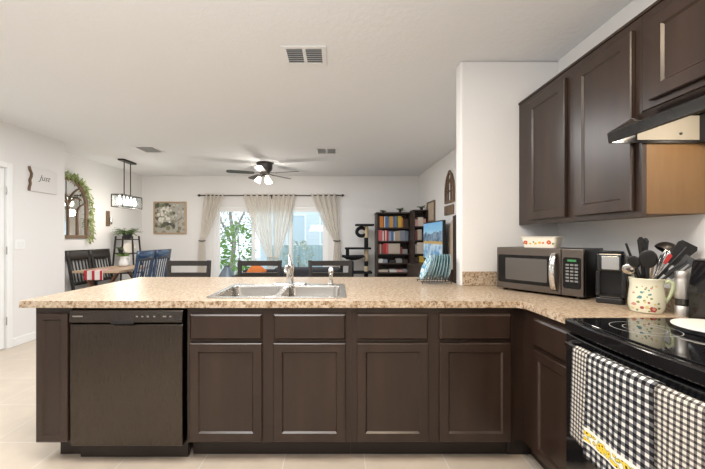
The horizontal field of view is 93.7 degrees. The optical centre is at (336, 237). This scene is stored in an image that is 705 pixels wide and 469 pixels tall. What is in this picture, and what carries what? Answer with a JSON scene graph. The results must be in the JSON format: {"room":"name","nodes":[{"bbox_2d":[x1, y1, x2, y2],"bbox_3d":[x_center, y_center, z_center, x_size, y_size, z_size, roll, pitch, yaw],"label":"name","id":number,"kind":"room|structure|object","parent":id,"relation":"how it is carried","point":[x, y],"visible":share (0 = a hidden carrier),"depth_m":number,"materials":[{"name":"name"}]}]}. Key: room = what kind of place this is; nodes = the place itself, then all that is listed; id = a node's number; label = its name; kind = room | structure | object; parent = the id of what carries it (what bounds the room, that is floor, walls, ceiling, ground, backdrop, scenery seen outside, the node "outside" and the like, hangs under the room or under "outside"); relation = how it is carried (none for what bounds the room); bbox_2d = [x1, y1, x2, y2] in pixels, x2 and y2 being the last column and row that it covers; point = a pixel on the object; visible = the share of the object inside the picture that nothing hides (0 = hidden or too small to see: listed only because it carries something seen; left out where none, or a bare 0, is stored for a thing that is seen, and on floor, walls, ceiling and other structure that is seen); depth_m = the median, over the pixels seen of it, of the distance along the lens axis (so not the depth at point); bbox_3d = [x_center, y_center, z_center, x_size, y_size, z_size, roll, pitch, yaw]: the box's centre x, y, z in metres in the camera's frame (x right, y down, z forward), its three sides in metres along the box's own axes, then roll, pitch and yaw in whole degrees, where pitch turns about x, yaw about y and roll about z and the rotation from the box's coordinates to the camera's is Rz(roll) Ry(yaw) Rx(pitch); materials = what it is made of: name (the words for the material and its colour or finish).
{"room":"kitchen","nodes":[
{"label":"kitchen","id":0,"kind":"room"},
{"bbox_2d":[0,121,64,348],"bbox_3d":[-3.812,-0.025,0.929,0.100,2.575,7.259,0,0,0],"label":"wall","id":1,"kind":"structure","parent":0,"point":[38,217],"depth_m":4.08,"materials":[{"name":"white paint"}]},
{"bbox_2d":[0,168,6,349],"bbox_3d":[-3.784,0.232,3.342,0.066,2.046,0.836,0,0,0],"label":"door","id":2,"kind":"structure","parent":1,"relation":"in","point":[1,169],"depth_m":3.73,"materials":[{"name":"white paint"}]},
{"bbox_2d":[0,161,12,348],"bbox_3d":[-3.754,0.202,3.337,0.016,2.122,0.959,0,0,0],"label":"trim","id":3,"kind":"structure","parent":1,"relation":"attached to","point":[9,166],"depth_m":3.77,"materials":[{"name":"white paint"}]},
{"bbox_2d":[15,240,24,248],"bbox_3d":[-3.756,0.077,3.912,0.010,0.116,0.120,0,0,0],"label":"light switch","id":4,"kind":"object","parent":1,"relation":"attached to","point":[19,244],"visible":1,"depth_m":3.91,"materials":[{"name":"white paint"}]},
{"bbox_2d":[13,331,35,346],"bbox_3d":[-3.755,1.214,4.189,0.014,0.098,0.739,0,0,0],"label":"baseboard","id":5,"kind":"structure","parent":1,"relation":"attached to","point":[19,340],"depth_m":3.96,"materials":[{"name":"white paint"}]},
{"bbox_2d":[28,166,56,194],"bbox_3d":[-3.748,-0.727,4.210,0.023,0.300,0.401,0,0,0],"label":"wall sign","id":6,"kind":"object","parent":1,"relation":"attached to","point":[43,181],"visible":1,"depth_m":4.19,"materials":[{"name":"white wood"}]},
{"bbox_2d":[65,152,141,291],"bbox_3d":[-4.190,-0.025,5.779,0.100,2.575,2.441,0,0,0],"label":"wall","id":7,"kind":"structure","parent":0,"point":[104,180],"depth_m":5.90,"materials":[{"name":"white paint"}]},
{"bbox_2d":[65,177,88,237],"bbox_3d":[-4.122,-0.466,5.060,0.030,0.942,0.800,0,0,0],"label":"arched mirror","id":8,"kind":"object","parent":7,"relation":"attached to","point":[76,202],"visible":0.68,"depth_m":5.21,"materials":[{"name":"brown wood"}]},
{"bbox_2d":[65,170,95,243],"bbox_3d":[-4.087,-0.459,5.231,0.067,1.143,0.741,0,0,0],"label":"leaf garland","id":9,"kind":"object","parent":8,"relation":"attached to","point":[76,177],"visible":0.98,"depth_m":5.45,"materials":[{"name":"green plant"}]},
{"bbox_2d":[106,211,112,225],"bbox_3d":[-4.104,-0.350,5.952,0.068,0.275,0.094,0,0,0],"label":"wall sconce","id":10,"kind":"object","parent":7,"relation":"attached to","point":[109,220],"visible":1,"depth_m":5.94,"materials":[{"name":"brown wood"}]},
{"bbox_2d":[0,339,542,468],"bbox_3d":[-1.200,1.313,2.210,6.200,0.100,9.820,0,0,0],"label":"floor","id":11,"kind":"structure","parent":0,"point":[19,448],"depth_m":1.90,"materials":[{"name":"beige tile"}]},
{"bbox_2d":[36,308,80,453],"bbox_3d":[-1.590,0.825,2.136,0.202,0.874,0.605,0,0,0],"label":"base cabinet","id":12,"kind":"object","parent":11,"relation":"on","point":[53,326],"visible":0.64,"depth_m":1.84,"materials":[{"name":"brown wood"}]},
{"bbox_2d":[65,250,94,290],"bbox_3d":[-3.847,0.727,5.210,0.555,1.072,0.469,0,0,0],"label":"dining chair","id":13,"kind":"object","parent":11,"relation":"on","point":[70,255],"visible":0.38,"depth_m":5.14,"materials":[{"name":"black wood"}]},
{"bbox_2d":[89,249,112,285],"bbox_3d":[-3.847,0.727,5.690,0.555,1.072,0.469,0,0,0],"label":"dining chair","id":14,"kind":"object","parent":11,"relation":"on","point":[94,253],"visible":0.3,"depth_m":5.69,"materials":[{"name":"black wood"}]},
{"bbox_2d":[72,265,153,286],"bbox_3d":[-3.585,0.875,5.423,0.690,0.774,1.077,0,0,0],"label":"dining table","id":15,"kind":"object","parent":11,"relation":"on","point":[117,269],"visible":0.22,"depth_m":5.11,"materials":[{"name":"brown wood"}]},
{"bbox_2d":[84,269,112,279],"bbox_3d":[-3.600,0.553,5.022,0.290,0.142,0.290,0,0,0],"label":"table runner","id":16,"kind":"object","parent":15,"relation":"on","point":[95,274],"visible":0.98,"depth_m":4.88,"materials":[{"name":"red fabric"}]},
{"bbox_2d":[116,253,129,266],"bbox_3d":[-3.657,0.368,5.649,0.193,0.237,0.231,0,0,24],"label":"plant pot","id":17,"kind":"object","parent":15,"relation":"on","point":[123,261],"visible":1,"depth_m":5.61,"materials":[{"name":"white ceramic"}]},
{"bbox_2d":[110,236,142,280],"bbox_3d":[-3.885,0.612,6.120,0.512,1.301,0.322,0,0,0],"label":"plant stand","id":18,"kind":"object","parent":11,"relation":"on","point":[115,239],"visible":0.41,"depth_m":6.01,"materials":[{"name":"brown metal"}]},
{"bbox_2d":[112,227,142,238],"bbox_3d":[-3.890,-0.088,6.134,0.481,0.214,0.451,0,0,-41],"label":"potted fern","id":19,"kind":"object","parent":18,"relation":"on","point":[126,234],"visible":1,"depth_m":6.05,"materials":[{"name":"green plant"}]},
{"bbox_2d":[123,242,135,252],"bbox_3d":[-3.798,0.172,6.042,0.200,0.199,0.046,0,0,-14],"label":"round plaque","id":20,"kind":"object","parent":18,"relation":"on","point":[127,247],"visible":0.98,"depth_m":6.04,"materials":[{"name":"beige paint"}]},
{"bbox_2d":[69,308,188,456],"bbox_3d":[-1.166,0.827,2.115,0.623,0.864,0.598,0,0,0],"label":"dishwasher","id":21,"kind":"object","parent":11,"relation":"on","point":[129,380],"visible":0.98,"depth_m":1.83,"materials":[{"name":"black metal"}]},
{"bbox_2d":[186,308,187,438],"bbox_3d":[-1.166,0.771,2.149,0.621,0.753,0.530,0,0,0],"label":"tub","id":22,"kind":"object","parent":21,"relation":"in","point":[186,308],"depth_m":1.89,"materials":[{"name":"black plastic"}]},
{"bbox_2d":[133,250,155,277],"bbox_3d":[-3.183,0.727,5.090,0.555,1.072,0.469,0,0,0],"label":"dining chair","id":23,"kind":"object","parent":11,"relation":"on","point":[146,255],"visible":0.26,"depth_m":5.04,"materials":[{"name":"blue wood"}]},
{"bbox_2d":[152,249,171,276],"bbox_3d":[-3.183,0.727,5.600,0.555,1.072,0.469,0,0,0],"label":"dining chair","id":24,"kind":"object","parent":11,"relation":"on","point":[161,254],"visible":0.25,"depth_m":5.52,"materials":[{"name":"blue wood"}]},
{"bbox_2d":[166,260,210,276],"bbox_3d":[-1.480,0.742,3.100,0.440,1.042,0.456,0,0,0],"label":"bar stool","id":25,"kind":"object","parent":11,"relation":"on","point":[169,263],"visible":0.21,"depth_m":3.29,"materials":[{"name":"black wood"}]},
{"bbox_2d":[218,265,233,276],"bbox_3d":[-2.120,0.897,6.350,0.400,0.729,0.400,0,0,0],"label":"floor vase","id":26,"kind":"object","parent":11,"relation":"on","point":[226,272],"visible":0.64,"depth_m":6.27,"materials":[{"name":"blue ceramic"}]},
{"bbox_2d":[231,269,273,276],"bbox_3d":[-1.420,0.932,5.980,0.760,0.659,0.860,0,0,0],"label":"armchair","id":27,"kind":"object","parent":11,"relation":"on","point":[245,270],"visible":0.09,"depth_m":6.26,"materials":[{"name":"grey fabric"}]},
{"bbox_2d":[247,266,266,271],"bbox_3d":[-1.500,0.631,6.120,0.394,0.388,0.125,0,0,-7],"label":"cushion","id":28,"kind":"object","parent":27,"relation":"on","point":[252,268],"visible":0.39,"depth_m":6.09,"materials":[{"name":"orange fabric"}]},
{"bbox_2d":[237,260,281,276],"bbox_3d":[-0.772,0.742,3.100,0.440,1.042,0.456,0,0,0],"label":"bar stool","id":29,"kind":"object","parent":11,"relation":"on","point":[240,263],"visible":0.22,"depth_m":3.29,"materials":[{"name":"black wood"}]},
{"bbox_2d":[188,308,350,453],"bbox_3d":[-0.381,0.825,2.136,0.918,0.874,0.605,0,0,0],"label":"base cabinet","id":30,"kind":"object","parent":11,"relation":"on","point":[261,380],"visible":0.91,"depth_m":1.84,"materials":[{"name":"brown wood"}]},
{"bbox_2d":[274,267,339,276],"bbox_3d":[-0.435,0.847,5.210,0.970,0.829,0.820,0,0,0],"label":"sofa","id":31,"kind":"object","parent":11,"relation":"on","point":[298,271],"visible":0.12,"depth_m":4.80,"materials":[{"name":"grey fabric"}]},
{"bbox_2d":[308,260,351,276],"bbox_3d":[-0.068,0.742,3.100,0.440,1.042,0.456,0,0,0],"label":"bar stool","id":32,"kind":"object","parent":11,"relation":"on","point":[311,263],"visible":0.19,"depth_m":3.29,"materials":[{"name":"black wood"}]},
{"bbox_2d":[340,224,373,276],"bbox_3d":[0.387,0.492,6.620,0.694,1.539,0.440,0,0,0],"label":"cat tree","id":33,"kind":"object","parent":11,"relation":"on","point":[364,227],"visible":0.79,"depth_m":6.58,"materials":[{"name":"black fabric"}]},
{"bbox_2d":[374,212,409,276],"bbox_3d":[1.147,0.372,6.800,0.725,1.779,0.340,0,0,0],"label":"bookcase","id":34,"kind":"object","parent":11,"relation":"on","point":[405,215],"visible":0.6,"depth_m":6.81,"materials":[{"name":"brown wood"}]},
{"bbox_2d":[388,243,399,253],"bbox_3d":[1.157,0.215,6.775,0.233,0.204,0.220,0,0,0],"label":"game box","id":35,"kind":"object","parent":34,"relation":"on","point":[393,248],"visible":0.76,"depth_m":6.67,"materials":[{"name":"beige cardboard"}]},
{"bbox_2d":[410,210,427,262],"bbox_3d":[1.583,0.364,6.366,0.292,1.795,0.308,0,0,0],"label":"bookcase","id":36,"kind":"object","parent":11,"relation":"on","point":[414,214],"visible":0.41,"depth_m":6.32,"materials":[{"name":"brown wood"}]},
{"bbox_2d":[415,242,422,253],"bbox_3d":[1.579,0.190,6.340,0.128,0.214,0.200,0,0,0],"label":"game box","id":37,"kind":"object","parent":36,"relation":"on","point":[419,244],"visible":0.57,"depth_m":6.24,"materials":[{"name":"beige cardboard"}]},
{"bbox_2d":[407,263,452,281],"bbox_3d":[1.519,0.863,5.500,0.402,0.798,1.380,0,0,0],"label":"media console","id":38,"kind":"object","parent":11,"relation":"on","point":[413,269],"visible":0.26,"depth_m":5.61,"materials":[{"name":"brown wood"}]},
{"bbox_2d":[422,220,445,263],"bbox_3d":[1.595,0.095,5.500,0.170,0.734,1.110,0,0,0],"label":"television","id":39,"kind":"object","parent":38,"relation":"on","point":[434,233],"visible":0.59,"depth_m":5.36,"materials":[{"name":"black plastic"}]},
{"bbox_2d":[350,308,512,453],"bbox_3d":[0.534,0.825,2.136,0.910,0.874,0.605,0,0,0],"label":"base cabinet","id":40,"kind":"object","parent":11,"relation":"on","point":[424,380],"visible":0.94,"depth_m":1.84,"materials":[{"name":"brown wood"}]},
{"bbox_2d":[449,215,455,282],"bbox_3d":[1.713,0.462,4.825,0.040,1.599,0.390,0,0,0],"label":"screen","id":41,"kind":"object","parent":11,"relation":"on","point":[452,230],"visible":0.32,"depth_m":4.79,"materials":[{"name":"brown wood"}]},
{"bbox_2d":[506,308,570,468],"bbox_3d":[1.307,0.825,1.938,0.635,0.874,0.973,0,0,0],"label":"base cabinet","id":42,"kind":"object","parent":11,"relation":"on","point":[539,348],"visible":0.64,"depth_m":1.70,"materials":[{"name":"brown wood"}]},
{"bbox_2d":[19,277,687,323],"bbox_3d":[-0.063,0.368,2.199,3.394,0.038,1.503,0,0,0],"label":"countertop","id":43,"kind":"structure","parent":42,"relation":"on","point":[140,292],"depth_m":1.87,"materials":[{"name":"beige stone"}]},
{"bbox_2d":[206,284,345,297],"bbox_3d":[-0.355,0.437,2.188,0.820,0.189,0.575,0,0,0],"label":"sink","id":44,"kind":"object","parent":43,"relation":"in","point":[235,290],"visible":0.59,"depth_m":2.36,"materials":[{"name":"silver metal"}]},
{"bbox_2d":[328,267,333,284],"bbox_3d":[-0.045,0.276,2.418,0.048,0.131,0.062,0,0,0],"label":"sprayer","id":45,"kind":"object","parent":44,"relation":"on","point":[330,270],"visible":1,"depth_m":2.41,"materials":[{"name":"silver metal"}]},
{"bbox_2d":[273,255,306,284],"bbox_3d":[-0.345,0.232,2.341,0.250,0.219,0.240,0,0,0],"label":"faucet","id":46,"kind":"object","parent":43,"relation":"on","point":[289,268],"visible":1,"depth_m":2.40,"materials":[{"name":"silver metal"}]},
{"bbox_2d":[417,275,451,283],"bbox_3d":[0.752,0.313,2.560,0.235,0.069,0.166,0,0,0],"label":"plate rack","id":47,"kind":"object","parent":43,"relation":"on","point":[430,275],"visible":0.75,"depth_m":2.49,"materials":[{"name":"brown metal"}]},
{"bbox_2d":[419,255,431,279],"bbox_3d":[0.686,0.226,2.561,0.083,0.193,0.207,0,0,7],"label":"dinner plate","id":48,"kind":"object","parent":47,"relation":"in","point":[426,265],"visible":1,"depth_m":2.59,"materials":[{"name":"blue ceramic"}]},
{"bbox_2d":[425,254,434,279],"bbox_3d":[0.719,0.225,2.562,0.072,0.197,0.208,0,0,8],"label":"dinner plate","id":49,"kind":"object","parent":47,"relation":"in","point":[429,272],"visible":0.73,"depth_m":2.57,"materials":[{"name":"blue ceramic"}]},
{"bbox_2d":[445,254,451,279],"bbox_3d":[0.863,0.226,2.562,0.042,0.202,0.204,0,0,13],"label":"dinner plate","id":50,"kind":"object","parent":47,"relation":"in","point":[449,257],"visible":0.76,"depth_m":2.56,"materials":[{"name":"teal ceramic"}]},
{"bbox_2d":[497,246,602,298],"bbox_3d":[1.335,0.205,2.117,0.342,0.287,0.504,0,0,-34],"label":"microwave","id":51,"kind":"object","parent":43,"relation":"on","point":[568,271],"visible":0.99,"depth_m":1.98,"materials":[{"name":"grey metal"}]},
{"bbox_2d":[520,237,563,247],"bbox_3d":[1.294,0.026,2.087,0.120,0.069,0.220,0,0,-34],"label":"pan","id":52,"kind":"object","parent":51,"relation":"on","point":[530,242],"visible":0.97,"depth_m":2.04,"materials":[{"name":"ceramic"}]},
{"bbox_2d":[596,251,626,304],"bbox_3d":[1.502,0.210,1.808,0.124,0.276,0.180,0,0,42],"label":"coffee maker","id":53,"kind":"object","parent":43,"relation":"on","point":[610,279],"visible":0.95,"depth_m":1.77,"materials":[{"name":"black plastic"}]},
{"bbox_2d":[599,294,622,298],"bbox_3d":[1.475,0.315,1.777,0.100,0.008,0.086,0,0,42],"label":"drip tray","id":54,"kind":"object","parent":53,"relation":"on","point":[601,296],"depth_m":1.76,"materials":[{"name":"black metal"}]},
{"bbox_2d":[627,276,673,313],"bbox_3d":[1.462,0.268,1.556,0.133,0.161,0.142,0,0,-8],"label":"pitcher","id":55,"kind":"object","parent":43,"relation":"on","point":[644,295],"visible":0.92,"depth_m":1.51,"materials":[{"name":"ceramic"}]},
{"bbox_2d":[621,263,636,277],"bbox_3d":[1.434,0.225,1.553,0.159,0.213,0.036,0,0,5],"label":"metal scoop","id":56,"kind":"object","parent":55,"relation":"in","point":[626,268],"visible":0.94,"depth_m":1.55,"materials":[{"name":"silver metal"}]},
{"bbox_2d":[621,263,635,273],"bbox_3d":[1.378,0.148,1.554,0.058,0.058,0.016,-35,0,38],"label":"bowl","id":57,"kind":"object","parent":56,"relation":"on","point":[626,268],"depth_m":1.55,"materials":[{"name":"silver metal"}]},
{"bbox_2d":[628,256,642,278],"bbox_3d":[1.426,0.206,1.536,0.131,0.249,0.032,0,0,-5],"label":"serving spoon","id":58,"kind":"object","parent":55,"relation":"in","point":[633,261],"visible":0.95,"depth_m":1.53,"materials":[{"name":"black plastic"}]},
{"bbox_2d":[628,256,640,267],"bbox_3d":[1.379,0.111,1.530,0.044,0.063,0.008,-22,6,41],"label":"bowl","id":59,"kind":"object","parent":58,"relation":"on","point":[633,261],"depth_m":1.53,"materials":[{"name":"black plastic"}]},
{"bbox_2d":[637,237,645,278],"bbox_3d":[1.429,0.162,1.543,0.088,0.336,0.027,0,0,-37],"label":"tongs","id":60,"kind":"object","parent":55,"relation":"in","point":[640,241],"visible":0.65,"depth_m":1.52,"materials":[{"name":"black plastic"}]},
{"bbox_2d":[639,250,657,278],"bbox_3d":[1.425,0.192,1.528,0.060,0.278,0.099,0,0,21],"label":"spoon","id":61,"kind":"object","parent":55,"relation":"in","point":[648,258],"visible":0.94,"depth_m":1.50,"materials":[{"name":"black plastic"}]},
{"bbox_2d":[639,250,657,267],"bbox_3d":[1.412,0.097,1.498,0.066,0.090,0.011,2,19,43],"label":"bowl","id":62,"kind":"object","parent":61,"relation":"on","point":[648,258],"depth_m":1.49,"materials":[{"name":"black plastic"}]},
{"bbox_2d":[653,254,671,278],"bbox_3d":[1.463,0.201,1.530,0.012,0.259,0.136,0,0,-28],"label":"spatula","id":63,"kind":"object","parent":55,"relation":"in","point":[669,256],"visible":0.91,"depth_m":1.49,"materials":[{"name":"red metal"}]},
{"bbox_2d":[655,250,670,278],"bbox_3d":[1.473,0.192,1.529,0.103,0.277,0.032,0,0,43],"label":"wire whisk","id":64,"kind":"object","parent":55,"relation":"in","point":[669,252],"visible":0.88,"depth_m":1.51,"materials":[{"name":"silver metal"}]},
{"bbox_2d":[653,242,674,276],"bbox_3d":[1.519,0.174,1.542,0.141,0.313,0.088,0,0,-16],"label":"ladle","id":65,"kind":"object","parent":55,"relation":"in","point":[661,246],"visible":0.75,"depth_m":1.54,"materials":[{"name":"silver metal"}]},
{"bbox_2d":[654,242,674,253],"bbox_3d":[1.555,0.045,1.545,0.092,0.046,0.092,18,23,-49],"label":"bowl","id":66,"kind":"object","parent":65,"relation":"on","point":[661,246],"depth_m":1.53,"materials":[{"name":"silver metal"}]},
{"bbox_2d":[656,240,697,278],"bbox_3d":[1.508,0.170,1.529,0.229,0.323,0.012,0,0,33],"label":"turner","id":67,"kind":"object","parent":55,"relation":"in","point":[682,247],"visible":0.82,"depth_m":1.50,"materials":[{"name":"black plastic"}]},
{"bbox_2d":[662,254,694,278],"bbox_3d":[1.504,0.202,1.532,0.226,0.262,0.022,0,0,36],"label":"slotted turner","id":68,"kind":"object","parent":55,"relation":"in","point":[686,259],"visible":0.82,"depth_m":1.49,"materials":[{"name":"black plastic"}]},
{"bbox_2d":[674,271,689,316],"bbox_3d":[1.543,0.247,1.476,0.050,0.202,0.050,0,0,0],"label":"pepper mill","id":69,"kind":"object","parent":43,"relation":"on","point":[681,280],"visible":0.94,"depth_m":1.46,"materials":[{"name":"grey metal"}]},
{"bbox_2d":[564,258,704,468],"bbox_3d":[1.277,0.676,1.066,0.710,1.174,0.762,0,0,0],"label":"electric range","id":70,"kind":"object","parent":11,"relation":"on","point":[654,348],"depth_m":1.19,"materials":[{"name":"black ceramic"}]},
{"bbox_2d":[583,352,666,468],"bbox_3d":[0.929,0.612,1.083,0.063,0.387,0.268,0,0,0],"label":"dish towel","id":71,"kind":"object","parent":70,"relation":"hanging from","point":[619,399],"visible":0.91,"depth_m":1.07,"materials":[{"name":"fabric"}]},
{"bbox_2d":[565,318,704,386],"bbox_3d":[1.255,0.374,1.066,0.574,0.049,0.762,0,0,0],"label":"cooktop","id":72,"kind":"object","parent":70,"relation":"in","point":[654,345],"depth_m":1.12,"materials":[{"name":"black glass"}]},
{"bbox_2d":[570,346,704,468],"bbox_3d":[0.934,0.601,1.050,0.062,0.355,0.511,0,0,0],"label":"dish towel","id":73,"kind":"object","parent":70,"relation":"hanging from","point":[679,418],"visible":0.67,"depth_m":0.91,"materials":[{"name":"fabric"}]},
{"bbox_2d":[142,176,418,276],"bbox_3d":[-1.202,-0.025,7.060,6.075,2.575,0.120,0,0,0],"label":"wall","id":74,"kind":"structure","parent":0,"point":[364,196],"depth_m":7.00,"materials":[{"name":"white paint"}]},
{"bbox_2d":[153,202,186,233],"bbox_3d":[-3.535,-0.425,6.984,0.690,0.685,0.030,0,0,0],"label":"framed picture","id":75,"kind":"object","parent":74,"relation":"attached to","point":[168,217],"visible":1,"depth_m":6.98,"materials":[{"name":"paper"}]},
{"bbox_2d":[197,194,343,198],"bbox_3d":[-1.385,-0.877,6.943,3.080,0.090,0.111,0,0,0],"label":"curtain rod","id":76,"kind":"object","parent":74,"relation":"attached to","point":[199,195],"visible":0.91,"depth_m":6.91,"materials":[{"name":"brown metal"}]},
{"bbox_2d":[197,194,223,271],"bbox_3d":[-2.650,0.158,6.914,0.561,2.170,0.086,0,0,0],"label":"curtain","id":77,"kind":"object","parent":76,"relation":"hanging from","point":[211,204],"visible":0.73,"depth_m":6.91,"materials":[{"name":"fabric"}]},
{"bbox_2d":[243,194,272,268],"bbox_3d":[-1.659,0.158,6.914,0.663,2.170,0.085,0,0,0],"label":"curtain","id":78,"kind":"object","parent":76,"relation":"hanging from","point":[258,207],"visible":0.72,"depth_m":6.91,"materials":[{"name":"fabric"}]},
{"bbox_2d":[272,193,296,268],"bbox_3d":[-1.107,0.158,6.916,0.516,2.170,0.086,0,0,0],"label":"curtain","id":79,"kind":"object","parent":76,"relation":"hanging from","point":[283,206],"visible":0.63,"depth_m":6.91,"materials":[{"name":"fabric"}]},
{"bbox_2d":[311,194,340,267],"bbox_3d":[-0.225,0.158,6.913,0.650,2.170,0.086,0,0,0],"label":"curtain","id":80,"kind":"object","parent":76,"relation":"hanging from","point":[327,207],"visible":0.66,"depth_m":6.91,"materials":[{"name":"fabric"}]},
{"bbox_2d":[214,207,327,276],"bbox_3d":[-1.400,0.298,7.050,2.420,1.930,0.080,0,0,0],"label":"window","id":81,"kind":"structure","parent":74,"relation":"in","point":[221,209],"depth_m":7.03,"materials":[{"name":"white paint"}]},
{"bbox_2d":[0,0,632,175],"bbox_3d":[-1.200,-1.362,2.210,6.200,0.100,9.820,0,0,0],"label":"ceiling","id":82,"kind":"structure","parent":0,"point":[209,85],"depth_m":2.67,"materials":[{"name":"white paint"}]},
{"bbox_2d":[111,158,141,209],"bbox_3d":[-3.570,-0.909,5.620,0.192,0.805,0.542,0,0,0],"label":"pendant light","id":83,"kind":"object","parent":82,"relation":"hanging from","point":[123,201],"visible":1,"depth_m":5.57,"materials":[{"name":"brown metal"}]},
{"bbox_2d":[131,146,165,152],"bbox_3d":[-2.775,-1.306,4.880,0.310,0.012,0.360,0,0,0],"label":"ceiling vent","id":84,"kind":"object","parent":82,"relation":"in","point":[147,149],"visible":1,"depth_m":4.87,"materials":[{"name":"white metal"}]},
{"bbox_2d":[226,161,298,183],"bbox_3d":[-1.259,-1.131,5.720,1.229,0.362,1.190,0,0,0],"label":"ceiling fan","id":85,"kind":"object","parent":82,"relation":"hanging from","point":[264,168],"visible":1,"depth_m":5.67,"materials":[{"name":"brown metal"}]},
{"bbox_2d":[281,45,326,64],"bbox_3d":[-0.230,-1.306,2.370,0.310,0.012,0.250,0,0,0],"label":"ceiling vent","id":86,"kind":"object","parent":82,"relation":"in","point":[292,54],"visible":1,"depth_m":2.34,"materials":[{"name":"white metal"}]},
{"bbox_2d":[315,148,337,153],"bbox_3d":[-0.155,-1.305,4.965,0.330,0.016,0.330,0,0,0],"label":"ceiling vent","id":87,"kind":"object","parent":82,"relation":"in","point":[318,150],"visible":1,"depth_m":4.93,"materials":[{"name":"white metal"}]},
{"bbox_2d":[419,148,455,254],"bbox_3d":[1.785,-0.025,4.770,0.100,2.575,4.460,0,0,0],"label":"wall","id":88,"kind":"structure","parent":0,"point":[432,181],"depth_m":5.59,"materials":[{"name":"white paint"}]},
{"bbox_2d":[427,200,434,221],"bbox_3d":[1.720,-0.485,6.050,0.025,0.375,0.480,0,0,0],"label":"framed print","id":89,"kind":"object","parent":88,"relation":"attached to","point":[430,205],"visible":0.93,"depth_m":6.01,"materials":[{"name":"brown wood"}]},
{"bbox_2d":[444,204,453,215],"bbox_3d":[1.723,-0.430,5.080,0.020,0.145,0.400,0,0,0],"label":"board","id":90,"kind":"object","parent":88,"relation":"attached to","point":[448,210],"visible":1,"depth_m":5.03,"materials":[{"name":"brown wood"}]},
{"bbox_2d":[444,170,454,203],"bbox_3d":[1.718,-0.787,5.040,0.030,0.500,0.400,0,0,0],"label":"wall frame","id":91,"kind":"object","parent":88,"relation":"attached to","point":[451,181],"visible":1,"depth_m":5.00,"materials":[{"name":"brown wood"}]},
{"bbox_2d":[456,61,557,284],"bbox_3d":[1.374,-0.025,2.490,0.922,2.575,0.100,0,0,0],"label":"wall column","id":92,"kind":"structure","parent":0,"point":[488,93],"depth_m":2.44,"materials":[{"name":"white paint"}]},
{"bbox_2d":[462,271,496,284],"bbox_3d":[1.280,0.297,2.429,0.709,0.102,0.019,0,0,0],"label":"strip","id":93,"kind":"object","parent":92,"relation":"attached to","point":[468,277],"visible":0.44,"depth_m":2.42,"materials":[{"name":"beige stone"}]},
{"bbox_2d":[558,0,704,287],"bbox_3d":[1.685,-0.025,-0.130,0.099,2.575,5.140,0,0,0],"label":"wall","id":94,"kind":"structure","parent":0,"point":[609,235],"depth_m":1.86,"materials":[{"name":"white paint"}]},
{"bbox_2d":[518,65,617,224],"bbox_3d":[1.478,-0.545,2.161,0.311,0.899,0.552,0,0,0],"label":"upper cabinet","id":95,"kind":"object","parent":94,"relation":"attached to","point":[546,115],"visible":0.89,"depth_m":2.08,"materials":[{"name":"brown wood"}]},
{"bbox_2d":[571,13,704,220],"bbox_3d":[1.478,-0.545,1.670,0.311,0.899,0.430,0,0,0],"label":"upper cabinet","id":96,"kind":"object","parent":94,"relation":"attached to","point":[611,180],"visible":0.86,"depth_m":1.55,"materials":[{"name":"brown wood"}]},
{"bbox_2d":[626,282,674,309],"bbox_3d":[1.625,0.297,1.933,0.019,0.102,0.972,0,0,0],"label":"strip","id":97,"kind":"object","parent":94,"relation":"attached to","point":[670,305],"visible":0.02,"depth_m":1.61,"materials":[{"name":"beige laminate"}]},
{"bbox_2d":[607,86,704,142],"bbox_3d":[1.409,-0.485,1.073,0.446,0.140,0.757,0,0,0],"label":"range hood","id":98,"kind":"object","parent":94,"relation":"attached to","point":[681,119],"visible":1,"depth_m":1.39,"materials":[{"name":"black metal"}]},
{"bbox_2d":[641,0,704,110],"bbox_3d":[1.478,-0.777,1.077,0.311,0.435,0.754,0,0,0],"label":"upper cabinet","id":99,"kind":"object","parent":94,"relation":"attached to","point":[673,31],"visible":0.96,"depth_m":1.31,"materials":[{"name":"brown wood"}]},
{"label":"outside","id":100,"kind":"structure","parent":0,"visible":0},
{"bbox_2d":[220,258,266,274],"bbox_3d":[-1.500,1.418,14.560,15.000,0.190,14.880,0,0,0],"label":"ground","id":101,"kind":"structure","parent":100,"point":[242,259],"depth_m":19.40,"materials":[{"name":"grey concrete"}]},
{"bbox_2d":[220,212,250,267],"bbox_3d":[-3.898,-1.004,12.203,2.625,4.668,1.803,0,0,0],"label":"tree","id":102,"kind":"object","parent":101,"relation":"on","point":[230,213],"visible":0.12,"depth_m":12.15,"materials":[{"name":"green plant"}]},
{"bbox_2d":[220,221,257,274],"bbox_3d":[-2.427,0.450,8.118,1.001,1.744,0.872,0,0,0],"label":"shrub","id":103,"kind":"object","parent":101,"relation":"on","point":[244,229],"visible":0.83,"depth_m":8.00,"materials":[{"name":"green plant"}]},
{"bbox_2d":[260,212,322,266],"bbox_3d":[0.450,-0.777,15.975,7.900,4.200,2.050,0,0,0],"label":"house","id":104,"kind":"structure","parent":101,"relation":"on","point":[307,226],"depth_m":15.00,"materials":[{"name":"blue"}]},
{"bbox_2d":[267,243,322,268],"bbox_3d":[-0.400,0.762,12.510,4.500,1.119,0.120,0,0,0],"label":"fence","id":105,"kind":"object","parent":101,"relation":"on","point":[317,249],"visible":0.17,"depth_m":12.55,"materials":[{"name":"grey"}]},
{"bbox_2d":[281,239,314,266],"bbox_3d":[-1.201,0.679,10.179,1.090,1.285,0.781,0,0,0],"label":"shrub","id":106,"kind":"object","parent":101,"relation":"on","point":[302,244],"visible":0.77,"depth_m":10.19,"materials":[{"name":"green plant"}]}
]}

